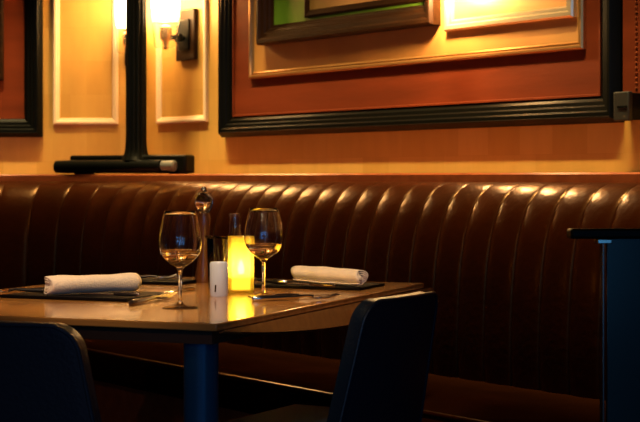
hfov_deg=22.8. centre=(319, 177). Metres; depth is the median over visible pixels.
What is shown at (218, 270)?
salt shaker
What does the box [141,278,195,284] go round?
mat
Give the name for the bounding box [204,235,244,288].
glass tumbler
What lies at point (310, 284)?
knife
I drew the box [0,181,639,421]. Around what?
banquette
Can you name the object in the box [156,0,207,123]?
trim
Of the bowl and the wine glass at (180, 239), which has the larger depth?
the bowl
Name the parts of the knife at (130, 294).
blade, handle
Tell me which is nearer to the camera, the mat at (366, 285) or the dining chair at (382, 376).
the dining chair at (382, 376)
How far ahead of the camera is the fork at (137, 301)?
3.81 m
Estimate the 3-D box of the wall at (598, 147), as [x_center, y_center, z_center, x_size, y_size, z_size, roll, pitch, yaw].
[0.535,-0.460,5.784,0.121,3.000,4.600,0,0,-36]
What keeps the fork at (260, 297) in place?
on the dining table at (216, 320)
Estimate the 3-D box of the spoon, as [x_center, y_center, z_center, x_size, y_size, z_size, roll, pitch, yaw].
[-0.373,0.295,4.139,0.032,0.012,0.223,0,0,17]
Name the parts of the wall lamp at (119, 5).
lamp shade, bulb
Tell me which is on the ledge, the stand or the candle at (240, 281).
the stand
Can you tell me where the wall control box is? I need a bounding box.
[614,91,639,120]
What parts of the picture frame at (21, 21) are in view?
moulding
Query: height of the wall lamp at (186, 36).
0.460 m
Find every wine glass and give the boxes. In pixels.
[158,211,201,308]
[244,208,283,296]
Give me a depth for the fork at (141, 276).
4.53 m
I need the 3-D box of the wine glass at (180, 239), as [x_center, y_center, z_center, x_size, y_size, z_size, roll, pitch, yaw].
[-0.323,0.188,3.660,0.101,0.224,0.101,0,0,0]
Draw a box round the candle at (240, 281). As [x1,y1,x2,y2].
[232,273,249,289]
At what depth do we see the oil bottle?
4.44 m
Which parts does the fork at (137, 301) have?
handle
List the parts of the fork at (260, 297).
handle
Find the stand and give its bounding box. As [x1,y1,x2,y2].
[53,0,194,173]
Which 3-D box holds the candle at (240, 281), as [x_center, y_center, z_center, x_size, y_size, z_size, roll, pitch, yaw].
[-0.207,0.271,4.150,0.056,0.041,0.056,0,0,0]
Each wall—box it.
[0,0,136,173]
[137,0,639,173]
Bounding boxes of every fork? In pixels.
[0,287,44,292]
[128,292,177,305]
[139,274,175,278]
[252,293,339,300]
[254,278,287,283]
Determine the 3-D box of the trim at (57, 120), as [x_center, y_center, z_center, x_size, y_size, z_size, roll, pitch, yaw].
[-1.121,-0.983,7.591,0.312,1.454,0.018,0,0,0]
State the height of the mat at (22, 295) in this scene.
0.009 m
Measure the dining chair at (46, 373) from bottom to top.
0.771 m
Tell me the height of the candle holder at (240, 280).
0.148 m
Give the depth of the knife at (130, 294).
3.88 m
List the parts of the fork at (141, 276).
handle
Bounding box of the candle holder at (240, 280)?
[228,236,253,293]
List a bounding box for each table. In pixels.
[0,276,438,421]
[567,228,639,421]
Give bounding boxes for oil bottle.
[224,213,245,272]
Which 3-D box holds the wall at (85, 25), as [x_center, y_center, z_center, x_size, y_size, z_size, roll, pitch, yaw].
[-2.177,-0.460,7.660,2.600,3.000,0.120,0,0,0]
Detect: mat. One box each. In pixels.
[0,291,170,301]
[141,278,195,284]
[254,280,384,290]
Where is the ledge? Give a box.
[0,172,639,182]
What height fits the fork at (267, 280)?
0.016 m
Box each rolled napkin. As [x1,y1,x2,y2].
[44,273,141,294]
[291,266,367,284]
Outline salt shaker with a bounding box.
[210,261,227,296]
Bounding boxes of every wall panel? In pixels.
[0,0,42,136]
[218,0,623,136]
[623,0,639,92]
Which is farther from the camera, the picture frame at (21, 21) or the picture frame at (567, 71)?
the picture frame at (21, 21)
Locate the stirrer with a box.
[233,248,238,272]
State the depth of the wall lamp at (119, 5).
7.44 m
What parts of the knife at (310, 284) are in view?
handle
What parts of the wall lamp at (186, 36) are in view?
lamp shade, bulb, arm, plate, wall plate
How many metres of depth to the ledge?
5.77 m
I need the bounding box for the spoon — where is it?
[166,287,195,292]
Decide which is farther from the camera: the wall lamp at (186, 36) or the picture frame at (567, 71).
the wall lamp at (186, 36)
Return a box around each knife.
[81,292,139,296]
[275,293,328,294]
[278,282,335,286]
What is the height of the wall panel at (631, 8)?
1.565 m
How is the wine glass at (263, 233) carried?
on the dining table at (216, 320)
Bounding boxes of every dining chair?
[0,320,101,421]
[225,291,437,421]
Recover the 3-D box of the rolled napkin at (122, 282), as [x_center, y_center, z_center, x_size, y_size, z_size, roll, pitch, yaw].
[-0.573,0.266,3.998,0.256,0.048,0.049,0,0,-34]
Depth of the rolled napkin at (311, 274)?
4.31 m
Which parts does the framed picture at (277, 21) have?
frame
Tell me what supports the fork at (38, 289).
on the mat at (22, 295)
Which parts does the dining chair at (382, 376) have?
seat, backrest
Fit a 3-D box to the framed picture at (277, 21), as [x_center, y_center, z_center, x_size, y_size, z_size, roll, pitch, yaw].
[0.084,-0.859,6.224,0.051,0.602,1.135,0,0,-36]
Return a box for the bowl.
[185,287,195,290]
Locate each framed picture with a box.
[256,0,440,45]
[444,0,576,31]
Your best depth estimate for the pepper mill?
4.53 m
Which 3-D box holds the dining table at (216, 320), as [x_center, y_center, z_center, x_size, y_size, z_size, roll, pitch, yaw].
[-0.390,0.670,4.085,1.018,0.740,1.400,0,0,22]
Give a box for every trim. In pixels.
[53,0,117,124]
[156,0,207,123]
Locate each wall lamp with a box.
[114,0,125,65]
[151,0,197,60]
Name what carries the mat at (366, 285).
on the dining table at (216, 320)
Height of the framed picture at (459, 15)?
0.630 m
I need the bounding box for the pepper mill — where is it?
[195,187,212,282]

